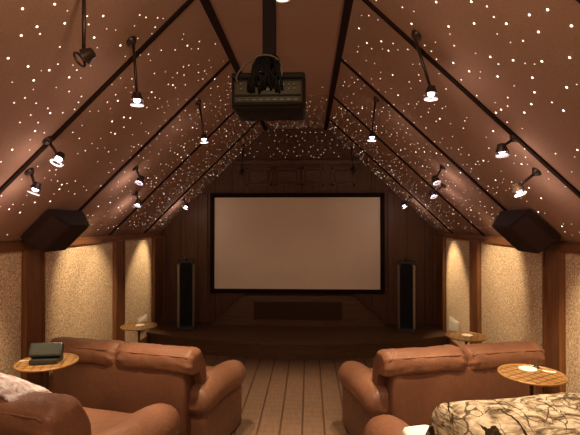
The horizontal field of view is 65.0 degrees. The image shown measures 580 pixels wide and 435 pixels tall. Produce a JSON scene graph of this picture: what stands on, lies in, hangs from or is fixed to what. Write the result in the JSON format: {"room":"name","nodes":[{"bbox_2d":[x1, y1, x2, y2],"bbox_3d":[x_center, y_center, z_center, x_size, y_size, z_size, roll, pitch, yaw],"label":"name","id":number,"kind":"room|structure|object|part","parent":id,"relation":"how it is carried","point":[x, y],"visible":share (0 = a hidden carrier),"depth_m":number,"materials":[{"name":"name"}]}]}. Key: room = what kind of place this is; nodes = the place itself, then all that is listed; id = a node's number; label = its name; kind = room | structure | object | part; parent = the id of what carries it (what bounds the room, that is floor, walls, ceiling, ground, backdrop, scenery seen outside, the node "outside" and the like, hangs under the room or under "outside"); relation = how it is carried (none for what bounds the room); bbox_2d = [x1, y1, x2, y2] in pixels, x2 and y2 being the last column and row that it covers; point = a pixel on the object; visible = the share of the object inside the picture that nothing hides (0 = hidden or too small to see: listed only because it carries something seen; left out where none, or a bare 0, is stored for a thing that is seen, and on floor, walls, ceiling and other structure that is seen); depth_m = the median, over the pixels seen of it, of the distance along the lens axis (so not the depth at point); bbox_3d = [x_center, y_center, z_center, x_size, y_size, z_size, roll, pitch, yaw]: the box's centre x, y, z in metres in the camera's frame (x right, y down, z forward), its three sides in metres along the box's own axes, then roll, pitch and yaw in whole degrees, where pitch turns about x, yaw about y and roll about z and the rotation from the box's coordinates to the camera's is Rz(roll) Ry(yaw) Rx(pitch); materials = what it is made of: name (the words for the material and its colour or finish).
{"room":"home theater","nodes":[
{"label":"home theater","id":0,"kind":"room"},
{"bbox_2d":[0,237,151,377],"bbox_3d":[-2.200,0.947,2.187,0.120,1.580,9.400,0,0,2],"label":"wall","id":1,"kind":"structure","parent":0,"point":[79,278],"depth_m":4.40,"materials":[{"name":"fabric"}]},
{"bbox_2d":[21,249,45,387],"bbox_3d":[-2.056,1.002,3.647,0.046,1.492,0.250,0,0,2],"label":"trim","id":2,"kind":"structure","parent":1,"relation":"attached to","point":[33,262],"depth_m":3.62,"materials":[{"name":"brown wood"}]},
{"bbox_2d":[0,232,162,252],"bbox_3d":[-2.126,0.211,2.189,0.028,0.068,9.400,0,0,2],"label":"trim","id":3,"kind":"structure","parent":1,"relation":"attached to","point":[11,246],"depth_m":4.59,"materials":[{"name":"brown wood"}]},
{"bbox_2d":[0,0,193,193],"bbox_3d":[-1.322,-0.585,2.742,1.588,1.549,0.036,0,0,2],"label":"trim","id":4,"kind":"structure","parent":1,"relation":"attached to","point":[187,3],"depth_m":2.73,"materials":[{"name":"brown wood"}]},
{"bbox_2d":[112,240,124,341],"bbox_3d":[-1.987,1.015,5.285,0.046,1.492,0.250,0,0,2],"label":"trim","id":5,"kind":"structure","parent":1,"relation":"attached to","point":[118,303],"depth_m":5.25,"materials":[{"name":"brown wood"}]},
{"bbox_2d":[137,314,146,332],"bbox_3d":[-1.967,1.417,6.072,0.020,0.180,0.330,0,0,2],"label":"wall plate","id":6,"kind":"object","parent":1,"relation":"attached to","point":[144,318],"visible":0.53,"depth_m":6.08,"materials":[{"name":"white plastic"}]},
{"bbox_2d":[140,335,147,342],"bbox_3d":[-2.129,1.662,2.178,0.022,0.150,9.400,0,0,2],"label":"baseboard","id":7,"kind":"structure","parent":1,"relation":"attached to","point":[144,339],"depth_m":6.13,"materials":[{"name":"brown wood"}]},
{"bbox_2d":[77,60,231,210],"bbox_3d":[-1.275,-0.576,3.881,1.588,1.549,0.036,0,0,2],"label":"trim","id":8,"kind":"structure","parent":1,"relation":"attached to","point":[208,82],"depth_m":3.87,"materials":[{"name":"brown wood"}]},
{"bbox_2d":[151,236,164,325],"bbox_3d":[-1.929,1.025,6.659,0.046,1.492,0.440,0,0,2],"label":"trim","id":9,"kind":"structure","parent":1,"relation":"attached to","point":[158,243],"depth_m":6.65,"materials":[{"name":"brown wood"}]},
{"bbox_2d":[109,111,234,234],"bbox_3d":[-1.226,-0.567,5.030,1.588,1.549,0.036,0,0,2],"label":"trim","id":10,"kind":"structure","parent":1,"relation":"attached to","point":[233,112],"depth_m":5.02,"materials":[{"name":"brown wood"}]},
{"bbox_2d":[144,121,258,232],"bbox_3d":[-1.181,-0.559,6.119,1.588,1.549,0.036,0,0,2],"label":"trim","id":11,"kind":"structure","parent":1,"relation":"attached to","point":[256,122],"depth_m":6.11,"materials":[{"name":"brown wood"}]},
{"bbox_2d":[0,0,263,242],"bbox_3d":[-1.386,-0.629,2.165,1.650,1.612,9.400,0,0,2],"label":"ceiling","id":12,"kind":"structure","parent":0,"point":[42,52],"depth_m":3.07,"materials":[{"name":"fabric"}]},
{"bbox_2d":[24,167,41,195],"bbox_3d":[-1.602,-0.223,2.835,0.099,0.178,0.078,0,0,2],"label":"spot lamp","id":13,"kind":"object","parent":12,"relation":"hanging from","point":[36,186],"visible":1,"depth_m":2.82,"materials":[{"name":"brown metal"}]},
{"bbox_2d":[42,136,64,166],"bbox_3d":[-1.414,-0.395,2.722,0.128,0.183,0.086,0,0,2],"label":"spot lamp","id":14,"kind":"object","parent":12,"relation":"hanging from","point":[59,156],"visible":1,"depth_m":2.71,"materials":[{"name":"brown metal"}]},
{"bbox_3d":[-1.414,-0.412,2.723,0.067,0.085,0.016,0,0,2],"label":"rod","id":15,"kind":"part","parent":14,"relation":"part of","materials":[{"name":"brown metal"}]},
{"bbox_2d":[21,209,89,251],"bbox_3d":[-1.849,0.105,3.660,0.334,0.331,0.500,0,0,2],"label":"speaker","id":16,"kind":"object","parent":12,"relation":"attached to","point":[55,230],"visible":1,"depth_m":3.48},
{"bbox_2d":[26,215,67,250],"bbox_3d":[-1.843,0.118,3.455,0.280,0.278,0.084,0,0,2],"label":"grille","id":17,"kind":"object","parent":16,"relation":"attached to","point":[47,230],"depth_m":3.45,"materials":[{"name":"black fabric"}]},
{"bbox_2d":[46,226,87,251],"bbox_3d":[-1.785,0.171,3.657,0.200,0.195,0.286,0,0,2],"label":"grille","id":18,"kind":"object","parent":16,"relation":"attached to","point":[69,234],"depth_m":3.61,"materials":[{"name":"brown fabric"}]},
{"bbox_2d":[73,0,95,67],"bbox_3d":[-0.900,-0.852,2.004,0.091,0.380,0.077,0,0,2],"label":"spot lamp","id":19,"kind":"object","parent":12,"relation":"hanging from","point":[87,55],"visible":1,"depth_m":1.99,"materials":[{"name":"brown metal"}]},
{"bbox_3d":[-0.907,-0.870,2.002,0.016,0.271,0.016,0,0,12],"label":"rod","id":20,"kind":"part","parent":19,"relation":"part of","materials":[{"name":"brown metal"}]},
{"bbox_2d":[126,36,143,106],"bbox_3d":[-0.878,-0.831,2.585,0.097,0.399,0.076,0,0,2],"label":"spot lamp","id":21,"kind":"object","parent":12,"relation":"hanging from","point":[131,41],"visible":1,"depth_m":2.58,"materials":[{"name":"brown metal"}]},
{"bbox_3d":[-0.879,-0.842,2.584,0.039,0.305,0.017,0,0,2],"label":"rod","id":22,"kind":"part","parent":21,"relation":"part of","materials":[{"name":"brown metal"}]},
{"bbox_2d":[133,191,141,207],"bbox_3d":[-1.557,-0.186,4.640,0.092,0.173,0.078,0,0,2],"label":"spot lamp","id":23,"kind":"object","parent":12,"relation":"hanging from","point":[138,202],"visible":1,"depth_m":4.62,"materials":[{"name":"brown metal"}]},
{"bbox_2d":[132,166,143,185],"bbox_3d":[-1.370,-0.379,4.119,0.112,0.181,0.079,0,0,2],"label":"spot lamp","id":24,"kind":"object","parent":12,"relation":"hanging from","point":[140,178],"visible":1,"depth_m":4.10,"materials":[{"name":"brown metal"}]},
{"bbox_2d":[181,197,188,209],"bbox_3d":[-1.459,-0.193,6.324,0.105,0.174,0.079,0,0,2],"label":"spot lamp","id":25,"kind":"object","parent":12,"relation":"hanging from","point":[186,205],"visible":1,"depth_m":6.32,"materials":[{"name":"brown metal"}]},
{"bbox_2d":[195,99,207,143],"bbox_3d":[-0.780,-0.852,4.030,0.117,0.389,0.077,0,0,2],"label":"spot lamp","id":26,"kind":"object","parent":12,"relation":"hanging from","point":[203,138],"visible":1,"depth_m":4.02,"materials":[{"name":"brown metal"}]},
{"bbox_3d":[-0.782,-0.863,4.031,0.058,0.296,0.017,0,0,2],"label":"rod","id":27,"kind":"part","parent":26,"relation":"part of","materials":[{"name":"brown metal"}]},
{"bbox_2d":[238,144,244,174],"bbox_3d":[-0.697,-0.834,6.504,0.095,0.450,0.078,0,0,2],"label":"spot lamp","id":28,"kind":"object","parent":12,"relation":"hanging from","point":[241,170],"visible":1,"depth_m":6.50,"materials":[{"name":"brown metal"}]},
{"bbox_2d":[210,0,344,128],"bbox_3d":[-0.112,-1.414,2.117,0.900,0.100,9.400,0,0,2],"label":"ceiling","id":29,"kind":"structure","parent":0,"point":[307,31],"depth_m":3.44,"materials":[{"name":"paint"}]},
{"bbox_2d":[262,0,275,69],"bbox_3d":[-0.123,-1.108,2.716,0.078,0.502,0.070,0,0,2],"label":"pole","id":30,"kind":"object","parent":29,"relation":"hanging from","point":[268,6],"visible":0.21,"depth_m":2.68,"materials":[{"name":"metal"}]},
{"bbox_2d":[231,53,305,121],"bbox_3d":[-0.120,-0.776,2.755,0.430,0.335,0.447,0,0,2],"label":"projector","id":31,"kind":"object","parent":30,"relation":"hanging from","point":[270,95],"visible":1,"depth_m":2.60,"materials":[{"name":"plastic"}]},
{"bbox_3d":[-0.126,-0.720,2.612,0.390,0.130,0.022,0,0,2],"label":"connector panel","id":32,"kind":"part","parent":31,"relation":"part of","materials":[{"name":"grey metal"}]},
{"bbox_2d":[276,0,289,2],"bbox_3d":[-0.048,-1.351,2.815,0.110,0.014,0.110,0,0,2],"label":"recessed light","id":33,"kind":"object","parent":29,"relation":"in","point":[278,1],"visible":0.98,"depth_m":2.84,"materials":[{"name":"white plastic"}]},
{"bbox_2d":[203,354,374,434],"bbox_3d":[-0.082,1.786,2.092,4.360,0.100,9.640,0,0,2],"label":"floor","id":34,"kind":"structure","parent":0,"point":[280,396],"depth_m":4.46,"materials":[{"name":"brown wood"}]},
{"bbox_2d":[120,322,156,342],"bbox_3d":[-1.599,1.451,4.820,0.376,0.613,0.376,0,0,-9],"label":"side table","id":35,"kind":"object","parent":34,"relation":"on","point":[148,325],"visible":0.55,"depth_m":4.80,"materials":[{"name":"brown wood"}]},
{"bbox_2d":[49,336,245,434],"bbox_3d":[-1.157,1.337,3.695,1.449,0.822,0.901,0,0,16],"label":"loveseat","id":36,"kind":"object","parent":34,"relation":"on","point":[111,375],"visible":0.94,"depth_m":3.28,"materials":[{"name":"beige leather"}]},
{"bbox_3d":[-1.713,1.310,3.909,0.260,0.254,0.793,0,0,16],"label":"armrest","id":37,"kind":"part","parent":36,"relation":"part of","materials":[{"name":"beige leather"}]},
{"bbox_2d":[50,336,125,365],"bbox_3d":[-1.538,1.105,3.489,0.621,0.358,0.291,0,0,16],"label":"cushion","id":38,"kind":"object","parent":36,"relation":"on","point":[90,351],"depth_m":3.35,"materials":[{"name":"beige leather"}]},
{"bbox_3d":[-1.240,1.391,3.400,1.120,0.670,0.225,0,0,16],"label":"frame","id":39,"kind":"part","parent":36,"relation":"part of","materials":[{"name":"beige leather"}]},
{"bbox_2d":[115,342,206,383],"bbox_3d":[-0.941,1.103,3.321,0.622,0.358,0.287,0,0,16],"label":"cushion","id":40,"kind":"object","parent":36,"relation":"on","point":[135,362],"depth_m":3.22,"materials":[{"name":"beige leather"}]},
{"bbox_3d":[-0.582,1.517,3.559,0.180,0.460,0.690,0,0,16],"label":"arm panel","id":41,"kind":"part","parent":36,"relation":"part of","materials":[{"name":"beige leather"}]},
{"bbox_3d":[-0.573,1.310,3.584,0.262,0.250,0.794,0,0,16],"label":"armrest","id":42,"kind":"part","parent":36,"relation":"part of","materials":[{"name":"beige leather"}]},
{"bbox_2d":[147,334,448,359],"bbox_3d":[0.091,1.683,6.219,4.120,0.170,1.140,0,0,2],"label":"stage","id":43,"kind":"object","parent":34,"relation":"on","point":[209,348],"visible":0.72,"depth_m":5.71,"materials":[{"name":"brown wood"}]},
{"bbox_2d":[146,322,447,346],"bbox_3d":[0.090,1.583,6.205,4.120,0.030,1.170,0,0,2],"label":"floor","id":44,"kind":"structure","parent":43,"relation":"on","point":[299,336],"depth_m":6.09,"materials":[{"name":"brown wood"}]},
{"bbox_2d":[177,256,194,330],"bbox_3d":[-1.474,1.058,6.450,0.244,1.023,0.259,0,0,-12],"label":"tower speaker","id":45,"kind":"object","parent":44,"relation":"on","point":[185,267],"visible":1,"depth_m":6.33},
{"bbox_2d":[180,263,191,325],"bbox_3d":[-1.448,1.067,6.331,0.168,0.873,0.010,0,0,-12],"label":"grille","id":46,"kind":"object","parent":45,"relation":"attached to","point":[185,268],"depth_m":6.33,"materials":[{"name":"black fabric"}]},
{"bbox_2d":[212,294,385,326],"bbox_3d":[0.120,1.356,6.673,2.520,0.430,0.215,0,0,2],"label":"base cabinet","id":47,"kind":"object","parent":44,"relation":"on","point":[250,309],"visible":1,"depth_m":6.59,"materials":[{"name":"brown wood"}]},
{"bbox_3d":[-0.899,1.354,6.711,0.463,0.418,0.205,0,0,2],"label":"edge moulding","id":48,"kind":"part","parent":47,"relation":"part of","materials":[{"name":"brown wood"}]},
{"bbox_2d":[252,300,343,321],"bbox_3d":[0.116,1.353,6.583,1.322,0.307,0.016,0,0,2],"label":"grille","id":49,"kind":"object","parent":47,"relation":"attached to","point":[262,310],"depth_m":6.58,"materials":[{"name":"brown wood"}]},
{"bbox_3d":[1.139,1.353,6.625,0.463,0.418,0.205,0,0,2],"label":"edge moulding","id":50,"kind":"part","parent":47,"relation":"part of","materials":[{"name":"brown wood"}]},
{"bbox_2d":[397,257,415,332],"bbox_3d":[1.618,1.057,6.321,0.244,1.023,0.259,0,0,15],"label":"tower speaker","id":51,"kind":"object","parent":44,"relation":"on","point":[406,322],"visible":1,"depth_m":6.20},
{"bbox_2d":[400,264,412,327],"bbox_3d":[1.587,1.066,6.203,0.168,0.873,0.010,0,0,15],"label":"grille","id":52,"kind":"object","parent":51,"relation":"attached to","point":[406,270],"depth_m":6.20,"materials":[{"name":"black fabric"}]},
{"bbox_2d":[338,341,544,434],"bbox_3d":[1.171,1.337,3.612,1.448,0.822,0.901,0,0,-11],"label":"loveseat","id":53,"kind":"object","parent":34,"relation":"on","point":[407,384],"visible":0.83,"depth_m":3.20,"materials":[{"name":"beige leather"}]},
{"bbox_3d":[0.587,1.517,3.525,0.180,0.460,0.690,0,0,-11],"label":"arm panel","id":54,"kind":"part","parent":53,"relation":"part of","materials":[{"name":"beige leather"}]},
{"bbox_3d":[0.578,1.308,3.552,0.260,0.254,0.793,0,0,-11],"label":"armrest","id":55,"kind":"part","parent":53,"relation":"part of","materials":[{"name":"beige leather"}]},
{"bbox_2d":[373,345,466,385],"bbox_3d":[0.924,1.103,3.257,0.621,0.358,0.291,0,0,-11],"label":"cushion","id":56,"kind":"object","parent":53,"relation":"on","point":[444,365],"depth_m":3.15,"materials":[{"name":"brown leather"}]},
{"bbox_3d":[1.230,1.391,3.312,1.120,0.670,0.225,0,0,-11],"label":"frame","id":57,"kind":"part","parent":53,"relation":"part of","materials":[{"name":"beige leather"}]},
{"bbox_2d":[458,341,544,370],"bbox_3d":[1.533,1.103,3.376,0.622,0.358,0.287,0,0,-11],"label":"cushion","id":58,"kind":"object","parent":53,"relation":"on","point":[480,356],"depth_m":3.25,"materials":[{"name":"brown leather"}]},
{"bbox_3d":[1.743,1.311,3.776,0.262,0.250,0.794,0,0,-11],"label":"armrest","id":59,"kind":"part","parent":53,"relation":"part of","materials":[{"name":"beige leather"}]},
{"bbox_2d":[446,331,486,343],"bbox_3d":[1.701,1.447,4.392,0.376,0.613,0.376,0,0,25],"label":"side table","id":60,"kind":"object","parent":34,"relation":"on","point":[455,335],"visible":0.58,"depth_m":4.39,"materials":[{"name":"brown wood"}]},
{"bbox_3d":[-0.161,1.622,0.194,4.120,0.200,5.600,0,0,2],"label":"riser","id":61,"kind":"structure","parent":34,"relation":"on","visible":0},
{"bbox_2d":[13,353,78,389],"bbox_3d":[-1.573,1.236,2.944,0.376,0.613,0.376,0,0,-15],"label":"side table","id":62,"kind":"object","parent":61,"relation":"on","point":[69,359],"visible":0.55,"depth_m":2.88,"materials":[{"name":"brown wood"}]},
{"bbox_2d":[28,342,64,364],"bbox_3d":[-1.577,0.874,2.949,0.200,0.125,0.127,0,0,-8],"label":"electronic device","id":63,"kind":"object","parent":62,"relation":"on","point":[47,353],"visible":1,"depth_m":2.92,"materials":[{"name":"black plastic"}]},
{"bbox_3d":[-1.574,0.847,2.927,0.170,0.060,0.034,0,0,-8],"label":"panel","id":64,"kind":"part","parent":63,"relation":"part of","materials":[{"name":"grey plastic"}]},
{"bbox_2d":[0,392,180,434],"bbox_3d":[-1.372,1.126,2.264,1.449,0.822,0.901,0,0,16],"label":"loveseat","id":65,"kind":"object","parent":61,"relation":"on","point":[36,413],"visible":0.93,"depth_m":1.83,"materials":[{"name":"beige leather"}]},
{"bbox_2d":[0,373,52,400],"bbox_3d":[-1.490,0.847,2.050,0.936,0.381,0.302,0,0,16],"label":"throw","id":66,"kind":"object","parent":65,"relation":"on","point":[12,388],"visible":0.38,"depth_m":1.87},
{"bbox_2d":[0,392,91,434],"bbox_3d":[-1.156,0.892,1.891,0.622,0.358,0.287,0,0,16],"label":"cushion","id":67,"kind":"object","parent":65,"relation":"on","point":[36,413],"depth_m":1.74,"materials":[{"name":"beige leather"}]},
{"bbox_2d":[84,407,131,434],"bbox_3d":[-1.104,1.160,2.303,0.491,0.219,0.627,0,0,16],"label":"seat cushion","id":68,"kind":"object","parent":65,"relation":"on","point":[101,420],"depth_m":2.40,"materials":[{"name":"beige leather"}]},
{"bbox_3d":[-0.788,1.099,2.153,0.262,0.250,0.794,0,0,16],"label":"armrest","id":69,"kind":"part","parent":65,"relation":"part of","materials":[{"name":"beige leather"}]},
{"bbox_2d":[363,414,409,434],"bbox_3d":[1.133,1.125,2.064,1.448,0.822,0.901,0,0,-11],"label":"loveseat","id":70,"kind":"object","parent":61,"relation":"on","point":[384,424],"visible":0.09,"depth_m":2.20,"materials":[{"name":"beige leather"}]},
{"bbox_2d":[402,424,427,434],"bbox_3d":[0.559,0.949,1.878,0.151,0.119,0.206,0,0,-12],"label":"pillow","id":71,"kind":"object","parent":70,"relation":"on","point":[420,429],"visible":0.66,"depth_m":1.92,"materials":[{"name":"white fabric"}]},
{"bbox_2d":[425,392,579,434],"bbox_3d":[1.222,0.965,1.774,1.380,0.580,0.407,0,0,-11],"label":"blanket","id":72,"kind":"object","parent":70,"relation":"on","point":[558,413],"visible":1,"depth_m":1.60,"materials":[{"name":"beige fabric"}]},
{"bbox_2d":[497,364,568,395],"bbox_3d":[1.440,1.234,2.708,0.376,0.613,0.376,0,-1,-29],"label":"side table","id":73,"kind":"object","parent":61,"relation":"on","point":[511,372],"visible":0.88,"depth_m":2.69,"materials":[{"name":"brown wood"}]},
{"bbox_2d":[518,366,537,371],"bbox_3d":[1.464,0.931,2.799,0.104,0.009,0.104,0,0,2],"label":"coaster","id":74,"kind":"object","parent":73,"relation":"on","point":[523,368],"visible":1,"depth_m":2.79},
{"bbox_2d":[162,129,436,323],"bbox_3d":[0.117,0.223,6.860,4.120,3.100,0.120,0,0,2],"label":"wall","id":75,"kind":"structure","parent":0,"point":[413,237],"depth_m":6.81,"materials":[{"name":"brown wood"}]},
{"bbox_2d":[202,194,207,321],"bbox_3d":[-1.279,0.613,6.845,0.070,1.920,0.023,0,0,2],"label":"trim","id":76,"kind":"structure","parent":75,"relation":"attached to","point":[205,196],"depth_m":6.83,"materials":[{"name":"brown wood"}]},
{"bbox_2d":[200,0,267,130],"bbox_3d":[-0.561,-1.355,2.136,0.056,0.027,9.400,0,0,2],"label":"trim","id":77,"kind":"structure","parent":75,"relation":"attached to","point":[206,4],"depth_m":3.33,"materials":[{"name":"brown wood"}]},
{"bbox_2d":[246,168,271,185],"bbox_3d":[-0.465,-0.613,6.822,0.380,0.270,0.020,0,0,2],"label":"trim","id":78,"kind":"structure","parent":75,"relation":"attached to","point":[255,176],"depth_m":6.82,"materials":[{"name":"brown wood"}]},
{"bbox_2d":[274,167,299,185],"bbox_3d":[-0.045,-0.613,6.805,0.380,0.270,0.020,0,0,2],"label":"trim","id":79,"kind":"structure","parent":75,"relation":"attached to","point":[283,176],"depth_m":6.80,"materials":[{"name":"brown wood"}]},
{"bbox_2d":[233,160,360,164],"bbox_3d":[0.094,-0.823,6.784,1.906,0.060,0.051,0,0,2],"label":"trim","id":80,"kind":"structure","parent":75,"relation":"attached to","point":[235,162],"depth_m":6.76,"materials":[{"name":"brown wood"}]},
{"bbox_2d":[210,193,384,293],"bbox_3d":[0.100,0.382,6.763,2.586,1.484,0.069,0,0,2],"label":"projection screen","id":81,"kind":"object","parent":75,"relation":"attached to","point":[302,243],"visible":1,"depth_m":6.75,"materials":[{"name":"beige fabric"}]},
{"bbox_2d":[302,167,323,185],"bbox_3d":[0.339,-0.613,6.789,0.320,0.270,0.020,0,0,2],"label":"trim","id":82,"kind":"structure","parent":75,"relation":"attached to","point":[311,176],"depth_m":6.78,"materials":[{"name":"brown wood"}]},
{"bbox_2d":[324,0,352,129],"bbox_3d":[0.338,-1.355,2.098,0.056,0.027,9.400,0,0,2],"label":"trim","id":83,"kind":"structure","parent":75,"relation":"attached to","point":[347,8],"depth_m":3.65,"materials":[{"name":"brown wood"}]},
{"bbox_2d":[332,167,354,184],"bbox_3d":[0.791,-0.613,6.770,0.345,0.270,0.020,0,0,2],"label":"trim","id":84,"kind":"structure","parent":75,"relation":"attached to","point":[340,176],"depth_m":6.76,"materials":[{"name":"brown wood"}]},
{"bbox_2d":[388,194,392,323],"bbox_3d":[1.488,0.612,6.729,0.070,1.920,0.023,0,0,2],"label":"trim","id":85,"kind":"structure","parent":75,"relation":"attached to","point":[390,196],"depth_m":6.72,"materials":[{"name":"brown wood"}]},
{"bbox_2d":[327,0,579,243],"bbox_3d":[1.191,-0.631,2.057,1.708,1.613,9.400,0,0,2],"label":"ceiling","id":86,"kind":"structure","parent":0,"point":[548,130],"depth_m":2.83,"materials":[{"name":"fabric"}]},
{"bbox_2d":[23,46,572,235],"bbox_3d":[0.042,-0.602,4.929,4.023,1.482,3.798,0,0,2],"label":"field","id":87,"kind":"object","parent":86,"relation":"attached to","point":[358,46],"visible":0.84,"depth_m":4.83,"materials":[{"name":"white"}]},
{"bbox_2d":[350,146,355,172],"bbox_3d":[0.895,-0.822,6.437,0.089,0.385,0.078,0,0,2],"label":"spot lamp","id":88,"kind":"object","parent":86,"relation":"hanging from","point":[352,168],"visible":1,"depth_m":6.43,"materials":[{"name":"brown metal"}]},
{"bbox_2d":[368,96,379,141],"bbox_3d":[0.726,-0.857,3.955,0.106,0.390,0.076,0,0,2],"label":"spot lamp","id":89,"kind":"object","parent":86,"relation":"hanging from","point":[372,135],"visible":1,"depth_m":3.95,"materials":[{"name":"brown metal"}]},
{"bbox_3d":[0.728,-0.868,3.955,0.046,0.297,0.017,0,0,2],"label":"rod","id":90,"kind":"part","parent":89,"relation":"part of","materials":[{"name":"brown metal"}]},
{"bbox_2d":[401,195,412,208],"bbox_3d":[1.577,-0.206,6.141,0.160,0.184,0.078,0,0,2],"label":"spot lamp","id":91,"kind":"object","parent":86,"relation":"hanging from","point":[403,204],"visible":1,"depth_m":6.13,"materials":[{"name":"brown metal"}]},
{"bbox_2d":[411,30,437,100],"bbox_3d":[0.753,-0.854,2.546,0.144,0.393,0.075,0,0,2],"label":"spot lamp","id":92,"kind":"object","parent":86,"relation":"hanging from","point":[431,90],"visible":1,"depth_m":2.54,"materials":[{"name":"brown metal"}]},
{"bbox_3d":[0.743,-0.864,2.546,0.106,0.304,0.016,0,0,2],"label":"rod","id":93,"kind":"part","parent":92,"relation":"part of","materials":[{"name":"brown metal"}]},
{"bbox_3d":[0.788,-0.692,2.542,0.039,0.035,0.040,0,0,2],"label":"bulb","id":94,"kind":"part","parent":92,"relation":"part of","materials":[{"name":"white glass"}]},
{"bbox_2d":[429,183,445,198],"bbox_3d":[1.467,-0.264,4.523,0.172,0.162,0.079,0,0,2],"label":"spot lamp","id":95,"kind":"object","parent":86,"relation":"hanging from","point":[432,193],"visible":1,"depth_m":4.50,"materials":[{"name":"brown metal"}]},
{"bbox_2d":[431,165,445,185],"bbox_3d":[1.334,-0.381,4.094,0.130,0.189,0.080,0,0,2],"label":"spot lamp","id":96,"kind":"object","parent":86,"relation":"hanging from","point":[434,178],"visible":1,"depth_m":4.07,"materials":[{"name":"brown metal"}]},
{"bbox_2d":[495,135,517,157],"bbox_3d":[1.267,-0.418,2.654,0.135,0.145,0.078,0,0,2],"label":"spot lamp","id":97,"kind":"object","parent":86,"relation":"hanging from","point":[501,148],"visible":1,"depth_m":2.63,"materials":[{"name":"brown metal"}]},
{"bbox_2d":[492,209,560,253],"bbox_3d":[1.806,0.106,3.547,0.335,0.330,0.500,0,0,2],"label":"speaker","id":98,"kind":"object","parent":86,"relation":"attached to","point":[524,230],"visible":1,"depth_m":3.37},
{"bbox_2d":[493,227,535,252],"bbox_3d":[1.743,0.173,3.549,0.203,0.191,0.286,0,0,2],"label":"grille","id":99,"kind":"object","parent":98,"relation":"attached to","point":[517,241],"depth_m":3.50,"materials":[{"name":"brown fabric"}]},
{"bbox_2d":[511,215,554,251],"bbox_3d":[1.783,0.119,3.343,0.282,0.275,0.084,0,0,2],"label":"grille","id":100,"kind":"object","parent":98,"relation":"attached to","point":[532,230],"depth_m":3.34,"materials":[{"name":"black fabric"}]},
{"bbox_2d":[512,167,541,196],"bbox_3d":[1.448,-0.215,2.788,0.174,0.183,0.077,0,0,2],"label":"spot lamp","id":101,"kind":"object","parent":86,"relation":"hanging from","point":[517,187],"visible":1,"depth_m":2.77,"materials":[{"name":"brown metal"}]},
{"bbox_3d":[1.450,-0.231,2.787,0.106,0.090,0.016,0,0,2],"label":"rod","id":102,"kind":"part","parent":101,"relation":"part of","materials":[{"name":"brown metal"}]},
{"bbox_2d":[446,238,579,392],"bbox_3d":[2.036,0.946,2.009,0.120,1.580,9.400,0,0,2],"label":"wall","id":103,"kind":"structure","parent":0,"point":[511,278],"depth_m":4.32,"materials":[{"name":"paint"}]},
{"bbox_2d":[329,119,452,232],"bbox_3d":[1.319,-0.559,6.014,1.648,1.549,0.036,0,0,2],"label":"trim","id":104,"kind":"structure","parent":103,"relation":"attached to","point":[329,119],"depth_m":6.00,"materials":[{"name":"brown wood"}]},
{"bbox_2d":[333,96,484,235],"bbox_3d":[1.273,-0.568,4.926,1.648,1.549,0.036,0,0,2],"label":"trim","id":105,"kind":"structure","parent":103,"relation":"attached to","point":[334,97],"depth_m":4.91,"materials":[{"name":"brown wood"}]},
{"bbox_2d":[339,58,506,210],"bbox_3d":[1.225,-0.577,3.777,1.648,1.549,0.036,0,0,2],"label":"trim","id":106,"kind":"structure","parent":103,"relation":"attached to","point":[340,59],"depth_m":3.77,"materials":[{"name":"brown wood"}]},
{"bbox_2d":[434,236,445,330],"bbox_3d":[2.141,1.024,6.488,0.046,1.492,0.440,0,0,2],"label":"trim","id":107,"kind":"structure","parent":103,"relation":"attached to","point":[439,242],"depth_m":6.44,"materials":[{"name":"brown wood"}]},
{"bbox_2d":[449,316,458,330],"bbox_3d":[2.130,1.415,5.925,0.020,0.180,0.400,0,0,2],"label":"wall plate","id":108,"kind":"object","parent":103,"relation":"attached to","point":[453,324],"visible":0.8,"depth_m":5.92,"materials":[{"name":"white plastic"}]},
{"bbox_2d":[449,338,458,346],"bbox_3d":[1.965,1.661,2.007,0.022,0.150,9.400,0,0,2],"label":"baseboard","id":109,"kind":"structure","parent":103,"relation":"attached to","point":[451,342],"depth_m":5.93,"materials":[{"name":"brown wood"}]},
{"bbox_2d":[362,0,579,197],"bbox_3d":[1.177,-0.585,2.638,1.648,1.549,0.036,0,0,2],"label":"trim","id":110,"kind":"structure","parent":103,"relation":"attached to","point":[368,3],"depth_m":2.63,"materials":[{"name":"brown wood"}]},
{"bbox_2d":[469,241,481,343],"bbox_3d":[2.083,1.013,5.115,0.046,1.492,0.250,0,0,2],"label":"trim","id":111,"kind":"structure","parent":103,"relation":"attached to","point":[475,315],"depth_m":5.09,"materials":[{"name":"brown wood"}]},
{"bbox_2d":[435,232,579,253],"bbox_3d":[1.962,0.209,2.018,0.028,0.068,9.400,0,0,2],"label":"trim","id":112,"kind":"structure","parent":103,"relation":"attached to","point":[558,246],"depth_m":4.50,"materials":[{"name":"brown wood"}]},
{"bbox_2d":[542,250,565,393],"bbox_3d":[2.015,1.001,3.476,0.046,1.492,0.250,0,0,2],"label":"trim","id":113,"kind":"structure","parent":103,"relation":"attached to","point":[553,262],"depth_m":3.45,"materials":[{"name":"brown wood"}]}
]}

